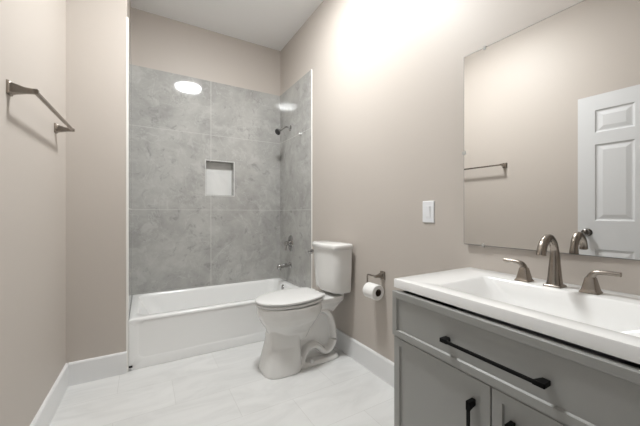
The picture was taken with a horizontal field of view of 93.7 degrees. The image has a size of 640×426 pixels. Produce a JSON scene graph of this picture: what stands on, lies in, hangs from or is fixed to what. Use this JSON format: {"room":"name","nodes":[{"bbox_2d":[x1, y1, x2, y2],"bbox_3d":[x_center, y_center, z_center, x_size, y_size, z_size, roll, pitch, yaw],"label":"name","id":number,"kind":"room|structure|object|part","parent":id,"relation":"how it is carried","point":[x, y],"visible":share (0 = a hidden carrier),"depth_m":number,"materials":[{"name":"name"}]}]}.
{"room":"bathroom","nodes":[
{"label":"bathroom","id":0,"kind":"room"},
{"bbox_2d":[0,0,65,425],"bbox_3d":[-0.902,-0.398,0.486,0.120,3.036,3.258,0,0,-29],"label":"wall","id":1,"kind":"structure","parent":0,"point":[32,32],"depth_m":1.38,"materials":[{"name":"beige paint"}]},
{"bbox_2d":[6,79,74,133],"bbox_3d":[-1.329,-0.487,1.467,0.089,0.054,0.682,0,0,-29],"label":"towel bar","id":2,"kind":"object","parent":1,"relation":"attached to","point":[12,89],"visible":1,"depth_m":1.21,"materials":[{"name":"silver metal"}]},
{"bbox_3d":[-1.174,-0.487,1.190,0.089,0.054,0.046,0,0,-29],"label":"post","id":3,"kind":"part","parent":2,"relation":"part of","materials":[{"name":"silver metal"}]},
{"bbox_3d":[-1.299,-0.487,1.484,0.015,0.015,0.636,0,0,-29],"label":"rail","id":4,"kind":"part","parent":2,"relation":"part of","materials":[{"name":"silver metal"}]},
{"bbox_3d":[-1.484,-0.487,1.745,0.089,0.054,0.046,0,0,-29],"label":"post","id":5,"kind":"part","parent":2,"relation":"part of","materials":[{"name":"silver metal"}]},
{"bbox_2d":[30,363,67,425],"bbox_3d":[-1.319,1.045,1.372,0.014,0.150,1.305,0,0,-29],"label":"baseboard","id":6,"kind":"structure","parent":1,"relation":"attached to","point":[45,414],"depth_m":1.64,"materials":[{"name":"white paint"}]},
{"bbox_2d":[66,0,130,362],"bbox_3d":[-1.834,-0.398,2.404,0.520,3.036,0.996,0,0,-31],"label":"wall","id":7,"kind":"structure","parent":0,"point":[95,29],"depth_m":2.02,"materials":[{"name":"beige paint"}]},
{"bbox_2d":[68,351,126,386],"bbox_3d":[-1.490,1.045,2.020,0.317,0.150,0.014,0,0,-31],"label":"baseboard","id":8,"kind":"structure","parent":7,"relation":"attached to","point":[101,367],"depth_m":2.01,"materials":[{"name":"white paint"}]},
{"bbox_2d":[129,31,131,314],"bbox_3d":[-1.558,-0.130,2.457,0.010,2.500,0.784,0,0,-31],"label":"tiled wall","id":9,"kind":"structure","parent":0,"point":[130,57],"depth_m":2.45,"materials":[{"name":"grey tile"}]},
{"bbox_2d":[126,17,128,371],"bbox_3d":[-1.357,-0.129,2.113,0.014,2.497,0.014,0,0,-31],"label":"trim","id":10,"kind":"structure","parent":9,"relation":"attached to","point":[127,18],"depth_m":2.11,"materials":[{"name":"white tile"}]},
{"bbox_2d":[131,7,279,95],"bbox_3d":[-1.166,-0.398,3.259,1.500,3.036,0.200,0,0,-31],"label":"wall","id":11,"kind":"structure","parent":0,"point":[158,42],"depth_m":3.11,"materials":[{"name":"beige paint"}]},
{"bbox_2d":[132,65,279,294],"bbox_3d":[-1.133,-0.305,3.204,1.480,2.150,0.098,0,0,-31],"label":"tiled wall","id":12,"kind":"structure","parent":0,"point":[206,154],"depth_m":3.10,"materials":[{"name":"grey tile"}]},
{"bbox_2d":[49,341,393,425],"bbox_3d":[-0.831,1.160,1.037,3.420,0.080,4.370,0,0,-31],"label":"floor","id":13,"kind":"structure","parent":0,"point":[226,387],"depth_m":1.81,"materials":[{"name":"white tile"}]},
{"bbox_2d":[129,278,298,370],"bbox_3d":[-0.913,0.939,2.829,1.479,0.362,0.768,0,0,-31],"label":"bathtub","id":14,"kind":"object","parent":13,"relation":"on","point":[171,325],"visible":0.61,"depth_m":2.44,"materials":[{"name":"white ceramic"}]},
{"bbox_2d":[129,278,298,322],"bbox_3d":[-0.913,0.911,2.829,1.479,0.307,0.768,0,0,-30],"label":"basin","id":15,"kind":"object","parent":14,"relation":"in","point":[231,302],"depth_m":2.82,"materials":[{"name":"white ceramic"}]},
{"bbox_2d":[255,240,352,379],"bbox_3d":[-0.142,0.677,2.261,0.702,0.886,0.382,0,0,-31],"label":"toilet","id":16,"kind":"object","parent":13,"relation":"on","point":[299,324],"visible":1,"depth_m":2.19,"materials":[{"name":"white ceramic"}]},
{"bbox_3d":[-0.240,0.640,2.203,0.467,0.027,0.364,0,0,-30],"label":"seat","id":17,"kind":"part","parent":16,"relation":"part of","materials":[{"name":"white plastic"}]},
{"bbox_3d":[-0.239,0.614,2.203,0.476,0.036,0.370,0,0,-30],"label":"lid","id":18,"kind":"part","parent":16,"relation":"part of","materials":[{"name":"white plastic"}]},
{"bbox_3d":[-0.141,0.868,2.261,0.686,0.505,0.365,0,0,-30],"label":"bowl","id":19,"kind":"part","parent":16,"relation":"part of","materials":[{"name":"white ceramic"}]},
{"bbox_3d":[0.077,0.254,2.390,0.194,0.040,0.382,0,0,-30],"label":"tank lid","id":20,"kind":"part","parent":16,"relation":"part of","materials":[{"name":"white ceramic"}]},
{"bbox_3d":[0.079,0.443,2.391,0.180,0.338,0.366,0,0,-30],"label":"tank","id":21,"kind":"part","parent":16,"relation":"part of","materials":[{"name":"white ceramic"}]},
{"bbox_2d":[392,290,639,425],"bbox_3d":[0.707,0.718,0.992,0.570,0.804,0.820,0,0,-31],"label":"vanity cabinet","id":22,"kind":"object","parent":13,"relation":"on","point":[453,366],"visible":0.94,"depth_m":0.87,"materials":[{"name":"grey paint"}]},
{"bbox_3d":[0.406,0.761,1.051,0.020,0.518,0.405,0,0,-28],"label":"door","id":23,"kind":"part","parent":22,"relation":"part of","materials":[{"name":"grey paint"}]},
{"bbox_3d":[0.459,0.672,0.913,0.032,0.207,0.013,0,0,-30],"label":"handle","id":24,"kind":"part","parent":22,"relation":"part of","materials":[{"name":"black metal"}]},
{"bbox_3d":[0.479,0.417,0.861,0.032,0.013,0.308,0,0,-28],"label":"handle","id":25,"kind":"part","parent":22,"relation":"part of","materials":[{"name":"black metal"}]},
{"bbox_3d":[0.513,0.672,0.811,0.032,0.207,0.013,0,0,-30],"label":"handle","id":26,"kind":"part","parent":22,"relation":"part of","materials":[{"name":"black metal"}]},
{"bbox_2d":[394,267,639,364],"bbox_3d":[0.724,0.328,0.989,0.546,0.118,0.850,0,0,-31],"label":"sink","id":27,"kind":"object","parent":22,"relation":"in","point":[607,324],"visible":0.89,"depth_m":0.96,"materials":[{"name":"white ceramic"}]},
{"bbox_2d":[503,234,621,294],"bbox_3d":[0.824,0.173,1.080,0.144,0.193,0.354,0,0,-31],"label":"faucet","id":28,"kind":"object","parent":27,"relation":"on","point":[590,285],"visible":1,"depth_m":1.08,"materials":[{"name":"silver metal"}]},
{"bbox_3d":[0.795,0.207,1.218,0.025,0.038,0.086,0,0,-30],"label":"lever","id":29,"kind":"part","parent":28,"relation":"part of","materials":[{"name":"silver metal"}]},
{"bbox_3d":[0.811,0.243,1.191,0.051,0.052,0.051,0,0,-30],"label":"handle","id":30,"kind":"part","parent":28,"relation":"part of","materials":[{"name":"silver metal"}]},
{"bbox_3d":[0.824,0.173,1.080,0.144,0.193,0.055,0,0,-30],"label":"spout","id":31,"kind":"part","parent":28,"relation":"part of","materials":[{"name":"silver metal"}]},
{"bbox_3d":[0.915,0.243,1.014,0.051,0.052,0.051,0,0,-30],"label":"handle","id":32,"kind":"part","parent":28,"relation":"part of","materials":[{"name":"silver metal"}]},
{"bbox_3d":[0.931,0.207,0.987,0.025,0.038,0.086,0,0,-30],"label":"lever","id":33,"kind":"part","parent":28,"relation":"part of","materials":[{"name":"silver metal"}]},
{"bbox_3d":[0.598,0.761,0.692,0.021,0.518,0.405,0,0,-28],"label":"door","id":34,"kind":"part","parent":22,"relation":"part of","materials":[{"name":"grey paint"}]},
{"bbox_2d":[130,0,322,50],"bbox_3d":[-0.831,-1.956,1.037,3.420,0.080,4.370,0,0,-31],"label":"ceiling","id":35,"kind":"structure","parent":0,"point":[272,24],"depth_m":2.90,"materials":[{"name":"white paint"}]},
{"bbox_2d":[280,70,310,287],"bbox_3d":[-0.277,-0.305,3.218,0.010,2.150,0.774,0,0,-31],"label":"tiled wall","id":36,"kind":"structure","parent":0,"point":[295,102],"depth_m":3.16,"materials":[{"name":"grey tile"}]},
{"bbox_2d":[275,125,291,134],"bbox_3d":[-0.395,-0.897,3.235,0.182,0.127,0.071,0,0,-34],"label":"showerhead","id":37,"kind":"object","parent":36,"relation":"attached to","point":[277,131],"visible":1,"depth_m":3.21,"materials":[{"name":"silver metal"}]},
{"bbox_2d":[277,262,291,270],"bbox_3d":[-0.390,0.579,3.252,0.150,0.077,0.060,0,0,-31],"label":"tub spout","id":38,"kind":"object","parent":36,"relation":"attached to","point":[289,265],"visible":1,"depth_m":3.23,"materials":[{"name":"silver metal"}]},
{"bbox_2d":[284,235,292,250],"bbox_3d":[-0.352,0.330,3.257,0.080,0.176,0.124,0,0,-31],"label":"shower valve","id":39,"kind":"object","parent":36,"relation":"attached to","point":[289,243],"visible":1,"depth_m":3.24,"materials":[{"name":"silver metal"}]},
{"bbox_3d":[-0.355,0.349,3.255,0.072,0.110,0.072,0,0,-30],"label":"handle","id":40,"kind":"part","parent":39,"relation":"part of","materials":[{"name":"silver metal"}]},
{"bbox_2d":[280,0,639,361],"bbox_3d":[0.591,-0.398,1.874,0.120,3.036,4.370,0,0,-31],"label":"wall","id":41,"kind":"structure","parent":0,"point":[388,75],"depth_m":1.96,"materials":[{"name":"beige paint"}]},
{"bbox_2d":[311,69,311,287],"bbox_3d":[-0.079,-0.311,2.882,0.011,2.142,0.005,0,0,-31],"label":"trim","id":42,"kind":"structure","parent":41,"relation":"attached to","point":[311,69],"depth_m":2.88,"materials":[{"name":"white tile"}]},
{"bbox_2d":[335,328,393,386],"bbox_3d":[0.330,1.045,2.185,0.014,0.150,1.600,0,0,-31],"label":"baseboard","id":43,"kind":"structure","parent":41,"relation":"attached to","point":[373,361],"depth_m":2.16,"materials":[{"name":"white paint"}]},
{"bbox_2d":[367,271,384,290],"bbox_3d":[0.381,0.454,2.041,0.072,0.120,0.121,0,0,-31],"label":"toilet paper holder","id":44,"kind":"object","parent":41,"relation":"attached to","point":[381,275],"visible":0.84,"depth_m":2.01,"materials":[{"name":"silver metal"}]},
{"bbox_2d":[363,282,383,300],"bbox_3d":[0.358,0.527,2.022,0.102,0.102,0.104,0,0,-31],"label":"toilet paper roll","id":45,"kind":"object","parent":44,"relation":"hanging from","point":[370,289],"visible":1,"depth_m":1.99,"materials":[{"name":"white paper"}]},
{"bbox_3d":[0.396,0.423,2.015,0.072,0.058,0.046,0,0,-30],"label":"post","id":46,"kind":"part","parent":44,"relation":"part of","materials":[{"name":"silver metal"}]},
{"bbox_2d":[423,201,433,222],"bbox_3d":[0.614,-0.007,1.705,0.012,0.123,0.080,0,0,-31],"label":"light switch","id":47,"kind":"object","parent":41,"relation":"attached to","point":[428,206],"visible":1,"depth_m":1.70,"materials":[{"name":"white plastic"}]},
{"bbox_2d":[462,0,639,260],"bbox_3d":[0.947,-0.312,1.137,0.014,0.948,0.875,0,0,-31],"label":"mirror","id":48,"kind":"object","parent":41,"relation":"attached to","point":[552,105],"visible":1,"depth_m":1.15,"materials":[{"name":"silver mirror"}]}
]}

